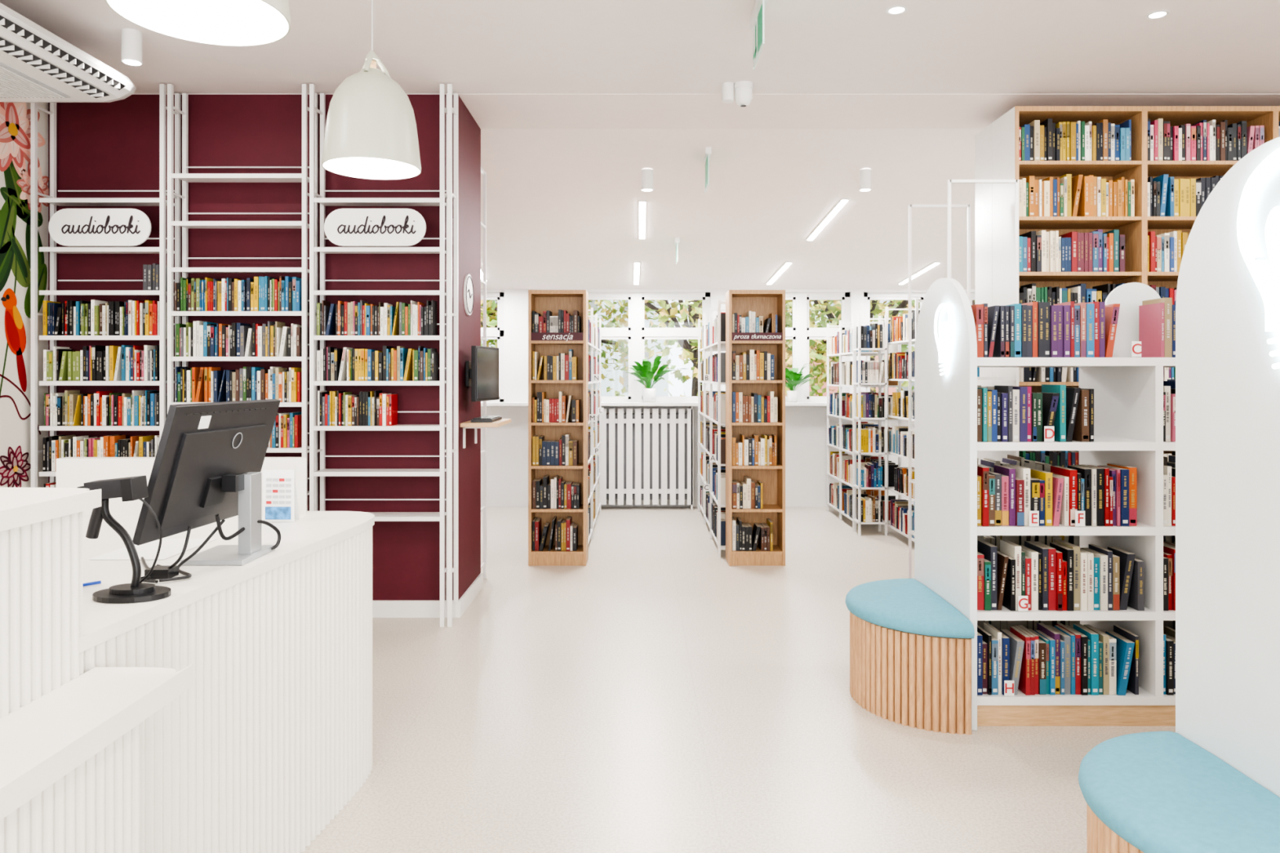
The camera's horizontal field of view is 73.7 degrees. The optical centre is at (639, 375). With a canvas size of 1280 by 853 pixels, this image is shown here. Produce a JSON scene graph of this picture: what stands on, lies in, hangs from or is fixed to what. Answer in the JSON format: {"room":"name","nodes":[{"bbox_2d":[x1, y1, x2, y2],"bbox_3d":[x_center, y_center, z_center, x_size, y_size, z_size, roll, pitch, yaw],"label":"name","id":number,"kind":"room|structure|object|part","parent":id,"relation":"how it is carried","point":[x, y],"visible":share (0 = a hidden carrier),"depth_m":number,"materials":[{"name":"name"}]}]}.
{"room":"library","nodes":[
{"label":"library","id":0,"kind":"room"},
{"bbox_2d":[47,102,48,483],"bbox_3d":[-3.600,-0.120,3.405,0.100,3.140,12.010,0,0,0],"label":"wall","id":1,"kind":"structure","parent":0,"point":[47,103],"depth_m":5.12,"materials":[{"name":"white paint"}]},
{"bbox_2d":[0,102,48,487],"bbox_3d":[-3.545,-0.115,3.323,0.008,3.130,3.646,0,0,0],"label":"mural","id":2,"kind":"object","parent":1,"relation":"attached to","point":[15,117],"visible":0.59,"depth_m":4.87,"materials":[{"name":"paint"}]},
{"bbox_2d":[48,94,480,599],"bbox_3d":[-2.320,-0.117,5.480,2.460,3.135,0.720,0,0,0],"label":"wall","id":3,"kind":"structure","parent":0,"point":[114,145],"depth_m":5.12,"materials":[{"name":"paint"}]},
{"bbox_2d":[372,572,483,617],"bbox_3d":[-2.312,1.400,5.473,2.475,0.100,0.735,0,0,0],"label":"baseboard","id":4,"kind":"structure","parent":3,"relation":"attached to","point":[380,608],"depth_m":5.11,"materials":[{"name":"white paint"}]},
{"bbox_2d":[463,274,473,315],"bbox_3d":[-1.081,-0.510,5.400,0.017,0.260,0.260,0,0,0],"label":"wall clock","id":5,"kind":"object","parent":3,"relation":"attached to","point":[468,284],"visible":1,"depth_m":5.37,"materials":[{"name":"white plastic"}]},
{"bbox_2d":[465,346,498,401],"bbox_3d":[-1.028,-0.010,5.411,0.141,0.340,0.420,0,0,10],"label":"monitor","id":6,"kind":"object","parent":3,"relation":"attached to","point":[482,372],"visible":1,"depth_m":5.33,"materials":[{"name":"black plastic"}]},
{"bbox_2d":[460,418,511,448],"bbox_3d":[-0.975,0.370,5.435,0.230,0.160,0.530,0,0,0],"label":"shelf","id":7,"kind":"object","parent":3,"relation":"attached to","point":[468,424],"visible":0.95,"depth_m":5.25,"materials":[{"name":"brown wood"}]},
{"bbox_2d":[471,415,502,422],"bbox_3d":[-0.975,0.278,5.435,0.130,0.023,0.370,0,0,0],"label":"keyboard","id":8,"kind":"object","parent":7,"relation":"on","point":[484,418],"visible":1,"depth_m":5.28,"materials":[{"name":"grey plastic"}]},
{"bbox_2d":[0,0,1279,288],"bbox_3d":[0.600,-1.360,3.505,8.500,0.900,12.210,0,0,0],"label":"ceiling","id":9,"kind":"structure","parent":0,"point":[570,101],"depth_m":5.03,"materials":[{"name":"paint"}]},
{"bbox_2d":[0,2,136,102],"bbox_3d":[-3.002,-1.537,3.650,0.837,0.306,1.500,0,0,0],"label":"air conditioner","id":10,"kind":"object","parent":9,"relation":"attached to","point":[37,65],"depth_m":3.97,"materials":[{"name":"white plastic"}]},
{"bbox_2d":[121,28,142,66],"bbox_3d":[-2.500,-1.614,4.200,0.090,0.152,0.090,0,0,0],"label":"spotlight","id":11,"kind":"object","parent":9,"relation":"attached to","point":[131,39],"depth_m":4.17,"materials":[{"name":"white metal"}]},
{"bbox_2d":[104,0,290,46],"bbox_3d":[-0.900,-1.215,1.750,0.341,0.950,0.341,0,0,0],"label":"pendant lamp","id":12,"kind":"object","parent":9,"relation":"hanging from","point":[231,23],"visible":1,"depth_m":1.84,"materials":[{"name":"ceramic"}]},
{"bbox_2d":[321,0,421,179],"bbox_3d":[-0.960,-1.215,3.060,0.341,0.950,0.341,0,0,0],"label":"pendant lamp","id":13,"kind":"object","parent":9,"relation":"hanging from","point":[371,131],"visible":1,"depth_m":2.95,"materials":[{"name":"metal"}]},
{"bbox_2d":[480,268,487,281],"bbox_3d":[-1.655,-1.075,8.774,0.062,0.152,0.662,0,0,-1],"label":"led ceiling light","id":14,"kind":"object","parent":9,"relation":"attached to","point":[482,272],"visible":0.21,"depth_m":8.89,"materials":[{"name":"white paint"}]},
{"bbox_2d":[633,261,639,284],"bbox_3d":[-0.035,-1.057,8.859,0.062,0.158,0.692,0,0,-1],"label":"led ceiling light","id":15,"kind":"object","parent":9,"relation":"attached to","point":[636,264],"visible":1,"depth_m":8.79,"materials":[{"name":"white paint"}]},
{"bbox_2d":[638,200,646,239],"bbox_3d":[0.020,-1.349,7.449,0.062,0.187,0.832,0,0,0],"label":"led ceiling light","id":16,"kind":"object","parent":9,"relation":"attached to","point":[642,204],"visible":1,"depth_m":7.39,"materials":[{"name":"white paint"}]},
{"bbox_2d":[641,168,653,191],"bbox_3d":[0.056,-1.482,6.480,0.090,0.152,0.090,0,0,0],"label":"spotlight","id":17,"kind":"object","parent":9,"relation":"attached to","point":[646,174],"depth_m":6.44,"materials":[{"name":"white metal"}]},
{"bbox_2d":[674,237,679,265],"bbox_3d":[0.345,-1.157,7.990,0.040,0.226,0.280,0,0,0],"label":"exit sign","id":18,"kind":"object","parent":9,"relation":"hanging from","point":[677,239],"visible":0.99,"depth_m":7.87,"materials":[{"name":"white paint"}]},
{"bbox_2d":[703,146,711,192],"bbox_3d":[0.490,-1.499,6.250,0.040,0.266,0.300,0,0,0],"label":"exit sign","id":19,"kind":"object","parent":9,"relation":"hanging from","point":[708,149],"visible":0.99,"depth_m":6.14,"materials":[{"name":"white paint"}]},
{"bbox_2d":[721,80,752,106],"bbox_3d":[0.565,-1.627,4.950,0.180,0.127,0.110,0,0,0],"label":"security camera","id":20,"kind":"object","parent":9,"relation":"attached to","point":[743,89],"depth_m":4.92,"materials":[{"name":"white plastic"}]},
{"bbox_2d":[749,0,768,70],"bbox_3d":[0.540,-1.568,3.890,0.040,0.236,0.340,0,0,0],"label":"exit sign","id":21,"kind":"object","parent":9,"relation":"hanging from","point":[756,21],"visible":1,"depth_m":3.87,"materials":[{"name":"white paint"}]},
{"bbox_2d":[765,261,792,284],"bbox_3d":[1.440,-1.057,8.859,0.062,0.158,0.700,0,0,-8],"label":"led ceiling light","id":22,"kind":"object","parent":9,"relation":"attached to","point":[787,264],"visible":1,"depth_m":8.81,"materials":[{"name":"white paint"}]},
{"bbox_2d":[806,198,848,240],"bbox_3d":[1.627,-1.349,7.449,0.062,0.204,0.919,0,0,-7],"label":"led ceiling light","id":23,"kind":"object","parent":9,"relation":"attached to","point":[842,202],"visible":1,"depth_m":7.38,"materials":[{"name":"white paint"}]},
{"bbox_2d":[858,168,871,191],"bbox_3d":[1.710,-1.482,6.480,0.090,0.152,0.090,0,0,0],"label":"spotlight","id":24,"kind":"object","parent":9,"relation":"attached to","point":[864,175],"depth_m":6.44,"materials":[{"name":"white metal"}]},
{"bbox_2d":[885,5,907,14],"bbox_3d":[1.185,-1.687,3.940,0.100,0.005,0.100,0,0,0],"label":"recessed light","id":25,"kind":"object","parent":9,"relation":"in","point":[895,10],"visible":1,"depth_m":3.94,"materials":[{"name":"white paint"}]},
{"bbox_2d":[897,261,940,284],"bbox_3d":[2.890,-1.057,8.859,0.062,0.158,0.711,0,0,-13],"label":"led ceiling light","id":26,"kind":"object","parent":9,"relation":"attached to","point":[935,263],"visible":1,"depth_m":8.79,"materials":[{"name":"white paint"}]},
{"bbox_2d":[1145,9,1169,19],"bbox_3d":[2.420,-1.687,3.990,0.100,0.005,0.100,0,0,0],"label":"recessed light","id":27,"kind":"object","parent":9,"relation":"in","point":[1158,14],"visible":1,"depth_m":3.99,"materials":[{"name":"white paint"}]},
{"bbox_2d":[480,288,975,506],"bbox_3d":[0.600,0.150,9.510,8.300,2.600,0.200,0,0,0],"label":"wall","id":28,"kind":"structure","parent":0,"point":[806,426],"depth_m":9.41,"materials":[{"name":"white paint"}]},
{"bbox_2d":[480,292,503,401],"bbox_3d":[-2.225,-0.300,9.495,1.450,1.240,0.070,0,0,0],"label":"window","id":29,"kind":"structure","parent":28,"relation":"in","point":[492,333],"depth_m":9.47,"materials":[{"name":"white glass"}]},
{"bbox_2d":[587,292,710,401],"bbox_3d":[-0.020,-0.300,9.495,1.600,1.240,0.070,0,0,0],"label":"window","id":30,"kind":"structure","parent":28,"relation":"in","point":[636,333],"depth_m":9.47,"materials":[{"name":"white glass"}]},
{"bbox_2d":[480,401,826,405],"bbox_3d":[0.600,0.312,9.310,8.300,0.035,0.320,0,0,0],"label":"window sill","id":31,"kind":"structure","parent":28,"relation":"attached to","point":[488,403],"depth_m":9.15,"materials":[{"name":"white paint"}]},
{"bbox_2d":[625,355,676,402],"bbox_3d":[0.119,0.041,9.278,0.571,0.503,0.258,0,0,0],"label":"peace lily","id":32,"kind":"object","parent":31,"relation":"on","point":[645,371],"visible":1,"depth_m":9.23,"materials":[{"name":"plant"}]},
{"bbox_2d":[785,363,814,402],"bbox_3d":[1.659,0.082,9.279,0.506,0.422,0.240,0,0,0],"label":"peace lily","id":33,"kind":"object","parent":31,"relation":"on","point":[793,379],"visible":0.79,"depth_m":9.24,"materials":[{"name":"plant"}]},
{"bbox_2d":[785,292,849,401],"bbox_3d":[1.790,-0.300,9.495,1.080,1.240,0.070,0,0,0],"label":"window","id":34,"kind":"structure","parent":28,"relation":"in","point":[800,333],"depth_m":9.47,"materials":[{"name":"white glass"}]},
{"bbox_2d":[863,292,975,391],"bbox_3d":[3.210,-0.300,9.495,1.480,1.240,0.070,0,0,0],"label":"window","id":35,"kind":"structure","parent":28,"relation":"in","point":[868,296],"depth_m":9.47,"materials":[{"name":"white plastic"}]},
{"bbox_2d":[300,506,1175,852],"bbox_3d":[0.600,1.500,3.505,8.500,0.100,12.210,0,0,0],"label":"floor","id":36,"kind":"structure","parent":0,"point":[657,693],"depth_m":3.51,"materials":[{"name":"linoleum"}]},
{"bbox_2d":[0,457,374,852],"bbox_3d":[-1.561,0.840,1.888,1.283,1.220,2.789,0,0,0],"label":"reception desk","id":37,"kind":"object","parent":36,"relation":"on","point":[230,711],"visible":0.91,"depth_m":2.10,"materials":[{"name":"white wood"}]},
{"bbox_2d":[82,580,101,586],"bbox_3d":[-1.370,0.514,2.085,0.008,0.008,0.092,0,0,41],"label":"ballpoint pen","id":38,"kind":"object","parent":37,"relation":"on","point":[100,581],"visible":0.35,"depth_m":2.10,"materials":[{"name":"blue plastic"}]},
{"bbox_2d":[76,475,171,603],"bbox_3d":[-1.204,0.378,2.000,0.199,0.281,0.120,0,0,0],"label":"barcode scanner","id":39,"kind":"object","parent":37,"relation":"on","point":[130,488],"visible":0.94,"depth_m":1.99,"materials":[{"name":"black plastic"}]},
{"bbox_2d":[88,538,216,559],"bbox_3d":[-1.445,0.518,2.550,0.210,0.002,0.300,0,0,0],"label":"paper sheet","id":40,"kind":"object","parent":37,"relation":"on","point":[170,548],"visible":0.86,"depth_m":2.53,"materials":[{"name":"white paper"}]},
{"bbox_2d":[132,399,280,583],"bbox_3d":[-1.233,0.296,2.350,0.341,0.448,0.527,0,0,0],"label":"desktop monitor","id":41,"kind":"object","parent":37,"relation":"on","point":[210,457],"visible":0.98,"depth_m":2.31,"materials":[{"name":"grey plastic"}]},
{"bbox_2d":[262,470,299,521],"bbox_3d":[-1.280,0.427,3.043,0.110,0.184,0.054,0,0,0],"label":"desk calendar","id":42,"kind":"object","parent":37,"relation":"on","point":[280,502],"visible":0.99,"depth_m":3.02,"materials":[{"name":"white paper"}]},
{"bbox_2d":[31,84,457,626],"bbox_3d":[-2.299,-0.115,5.010,2.426,3.130,0.184,0,0,0],"label":"shelving","id":43,"kind":"object","parent":36,"relation":"on","point":[70,320],"visible":0.77,"depth_m":4.94,"materials":[{"name":"white metal"}]},
{"bbox_2d":[48,208,151,246],"bbox_3d":[-3.108,-0.852,4.907,0.585,0.215,0.019,0,0,0],"label":"sign","id":44,"kind":"object","parent":43,"relation":"attached to","point":[70,227],"visible":1,"depth_m":4.91,"materials":[{"name":"white plastic"}]},
{"bbox_2d":[324,208,426,246],"bbox_3d":[-1.524,-0.852,4.907,0.585,0.215,0.019,0,0,0],"label":"sign","id":45,"kind":"object","parent":43,"relation":"attached to","point":[345,227],"visible":1,"depth_m":4.91,"materials":[{"name":"white plastic"}]},
{"bbox_2d":[480,167,486,578],"bbox_3d":[-1.110,0.000,5.985,0.020,2.900,0.250,0,0,0],"label":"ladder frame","id":46,"kind":"object","parent":36,"relation":"on","point":[483,225],"visible":0.5,"depth_m":6.09,"materials":[{"name":"white metal"}]},
{"bbox_2d":[528,289,588,565],"bbox_3d":[-0.630,0.400,6.617,0.440,2.100,0.267,0,0,0],"label":"wooden bookcase","id":47,"kind":"object","parent":36,"relation":"on","point":[558,319],"visible":1,"depth_m":6.52,"materials":[{"name":"brown wood"}]},
{"bbox_2d":[588,307,603,542],"bbox_3d":[-0.615,0.425,7.950,0.510,2.050,2.322,0,0,0],"label":"rack","id":48,"kind":"object","parent":36,"relation":"on","point":[595,409],"visible":0.31,"depth_m":7.98,"materials":[{"name":"white metal"}]},
{"bbox_2d":[598,405,693,509],"bbox_3d":[0.063,0.892,9.305,1.026,1.115,0.190,0,0,0],"label":"radiator cover","id":49,"kind":"object","parent":36,"relation":"on","point":[646,455],"visible":0.87,"depth_m":9.21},
{"bbox_2d":[697,299,725,557],"bbox_3d":[0.828,0.425,7.950,0.525,2.050,2.322,0,0,0],"label":"rack","id":50,"kind":"object","parent":36,"relation":"on","point":[712,370],"visible":0.49,"depth_m":7.55,"materials":[{"name":"white metal"}]},
{"bbox_2d":[725,289,785,565],"bbox_3d":[0.891,0.400,6.617,0.429,2.100,0.267,0,0,0],"label":"wooden bookcase","id":51,"kind":"object","parent":36,"relation":"on","point":[755,319],"visible":1,"depth_m":6.52,"materials":[{"name":"brown wood"}]},
{"bbox_2d":[826,316,901,530],"bbox_3d":[2.220,0.450,8.555,0.440,2.000,1.172,0,0,0],"label":"rack","id":52,"kind":"object","parent":36,"relation":"on","point":[839,405],"visible":0.51,"depth_m":8.54,"materials":[{"name":"white metal"}]},
{"bbox_2d":[852,314,887,535],"bbox_3d":[2.105,0.450,7.820,0.260,2.000,0.220,0,0,0],"label":"rack","id":53,"kind":"object","parent":36,"relation":"on","point":[869,441],"visible":1,"depth_m":7.73,"materials":[{"name":"white metal"}]},
{"bbox_2d":[845,578,974,734],"bbox_3d":[1.137,1.219,3.830,0.409,0.462,0.816,0,0,0],"label":"bench","id":54,"kind":"object","parent":36,"relation":"on","point":[910,648],"visible":1,"depth_m":3.54,"materials":[{"name":"brown wood"}]},
{"bbox_2d":[885,289,975,542],"bbox_3d":[2.490,0.410,7.000,0.460,2.080,1.722,0,0,0],"label":"rack","id":55,"kind":"object","parent":36,"relation":"on","point":[898,328],"visible":0.23,"depth_m":7.49,"materials":[{"name":"white metal"}]},
{"bbox_2d":[914,277,977,730],"bbox_3d":[1.348,0.507,3.830,0.054,1.885,0.700,0,0,0],"label":"end panel","id":56,"kind":"object","parent":36,"relation":"on","point":[945,353],"visible":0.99,"depth_m":3.71,"materials":[{"name":"paint"}]},
{"bbox_3d":[1.333,-0.158,3.740,0.024,0.317,0.196,0,0,0],"label":"neon light bulb","id":57,"kind":"part","parent":56,"relation":"part of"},
{"bbox_2d":[908,179,1018,578],"bbox_3d":[1.930,0.175,5.150,0.396,2.550,0.716,0,0,0],"label":"metal frame","id":58,"kind":"object","parent":36,"relation":"on","point":[948,205],"visible":0.02,"depth_m":5.49,"materials":[{"name":"white metal"}]},
{"bbox_2d":[975,122,992,464],"bbox_3d":[3.395,-0.075,5.541,2.330,3.050,0.278,0,0,0],"label":"wall","id":59,"kind":"structure","parent":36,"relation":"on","point":[984,139],"depth_m":5.53,"materials":[{"name":"white paint"}]},
{"bbox_2d":[970,297,1175,726],"bbox_3d":[2.169,0.559,3.830,1.582,1.782,0.620,0,0,0],"label":"bookcase","id":60,"kind":"object","parent":36,"relation":"on","point":[1094,645],"visible":0.67,"depth_m":3.54,"materials":[{"name":"white wood"}]},
{"bbox_2d":[1004,680,1013,696],"bbox_3d":[1.525,1.294,3.525,0.040,0.066,0.009,0,0,0],"label":"tag","id":61,"kind":"object","parent":60,"relation":"in","point":[1008,685],"visible":1,"depth_m":3.52,"materials":[{"name":"white paper"}]},
{"bbox_2d":[1017,595,1027,612],"bbox_3d":[1.582,0.944,3.525,0.040,0.066,0.009,0,0,0],"label":"tag","id":62,"kind":"object","parent":60,"relation":"in","point":[1022,600],"visible":1,"depth_m":3.52,"materials":[{"name":"white paper"}]},
{"bbox_2d":[1028,511,1039,526],"bbox_3d":[1.627,0.593,3.525,0.040,0.066,0.009,0,0,0],"label":"tag","id":63,"kind":"object","parent":60,"relation":"in","point":[1033,516],"visible":1,"depth_m":3.52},
{"bbox_2d":[1044,426,1054,442],"bbox_3d":[1.690,0.243,3.525,0.040,0.066,0.009,0,0,0],"label":"tag","id":64,"kind":"object","parent":60,"relation":"in","point":[1049,433],"visible":1,"depth_m":3.52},
{"bbox_2d":[1075,511,1084,526],"bbox_3d":[1.818,0.593,3.525,0.040,0.066,0.009,0,0,0],"label":"tag","id":65,"kind":"object","parent":60,"relation":"in","point":[1079,515],"visible":1,"depth_m":3.52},
{"bbox_2d":[1104,282,1160,357],"bbox_3d":[2.180,-0.242,3.770,0.260,0.335,0.020,0,0,0],"label":"bookend","id":66,"kind":"object","parent":60,"relation":"on","point":[1130,295],"visible":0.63,"depth_m":3.76,"materials":[{"name":"paint"}]},
{"bbox_2d":[1130,341,1141,357],"bbox_3d":[2.050,-0.107,3.525,0.040,0.066,0.009,0,0,0],"label":"tag","id":67,"kind":"object","parent":60,"relation":"in","point":[1135,345],"visible":1,"depth_m":3.52,"materials":[{"name":"white paper"}]},
{"bbox_2d":[992,106,1279,467],"bbox_3d":[3.394,-0.075,5.234,2.331,3.050,0.331,0,0,0],"label":"bookcase","id":68,"kind":"object","parent":36,"relation":"on","point":[1110,197],"visible":0.27,"depth_m":5.10,"materials":[{"name":"brown wood"}]},
{"bbox_2d":[1078,731,1279,852],"bbox_3d":[1.292,1.219,2.020,0.409,0.462,0.816,0,0,0],"label":"bench","id":69,"kind":"object","parent":36,"relation":"on","point":[1153,792],"visible":1,"depth_m":2.01,"materials":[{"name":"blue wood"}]},
{"bbox_2d":[1175,137,1279,797],"bbox_3d":[1.502,0.445,2.010,0.056,2.010,0.760,0,0,0],"label":"end panel","id":70,"kind":"object","parent":36,"relation":"on","point":[1228,301],"visible":1,"depth_m":2.16,"materials":[{"name":"paint"}]},
{"label":"outside","id":71,"kind":"structure","parent":0,"visible":0},
{"bbox_3d":[0.000,1.700,34.830,80.000,0.100,50.340,0,0,0],"label":"ground","id":72,"kind":"structure","parent":71,"visible":0},
{"bbox_2d":[480,300,604,364],"bbox_3d":[-3.644,-1.895,17.754,6.281,7.103,6.247,0,0,-37],"label":"tree","id":73,"kind":"object","parent":72,"relation":"on","point":[487,345],"visible":0.02,"depth_m":17.45,"materials":[{"name":"green plant"}]},
{"bbox_2d":[480,300,688,396],"bbox_3d":[-1.549,-1.416,15.021,6.009,6.149,5.071,0,0,0],"label":"tree","id":74,"kind":"object","parent":72,"relation":"on","point":[491,307],"visible":0.12,"depth_m":15.57,"materials":[{"name":"green plant"}]},
{"bbox_2d":[480,300,914,396],"bbox_3d":[2.000,-2.950,30.000,36.000,9.200,12.000,0,0,0],"label":"apartment building","id":75,"kind":"structure","parent":72,"relation":"on","point":[661,384],"depth_m":30.00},
{"bbox_2d":[588,300,841,396],"bbox_3d":[1.133,-1.056,13.499,4.994,5.430,4.798,0,0,-27],"label":"tree","id":76,"kind":"object","parent":72,"relation":"on","point":[690,350],"visible":0.07,"depth_m":12.94,"materials":[{"name":"green plant"}]},
{"bbox_2d":[593,301,874,364],"bbox_3d":[1.989,-1.921,19.134,6.816,7.154,6.963,0,0,12],"label":"tree","id":77,"kind":"object","parent":72,"relation":"on","point":[668,362],"visible":0.02,"depth_m":19.71,"materials":[{"name":"green plant"}]},
{"bbox_2d":[785,300,919,396],"bbox_3d":[3.503,-0.835,13.387,4.642,4.988,4.768,0,0,0],"label":"tree","id":78,"kind":"object","parent":72,"relation":"on","point":[875,305],"visible":0.09,"depth_m":12.30,"materials":[{"name":"green plant"}]},
{"bbox_2d":[820,300,975,392],"bbox_3d":[5.716,-1.352,14.862,6.053,6.021,6.280,0,0,0],"label":"tree","id":79,"kind":"object","parent":72,"relation":"on","point":[973,301],"visible":0.02,"depth_m":15.10,"materials":[{"name":"green plant"}]}
]}

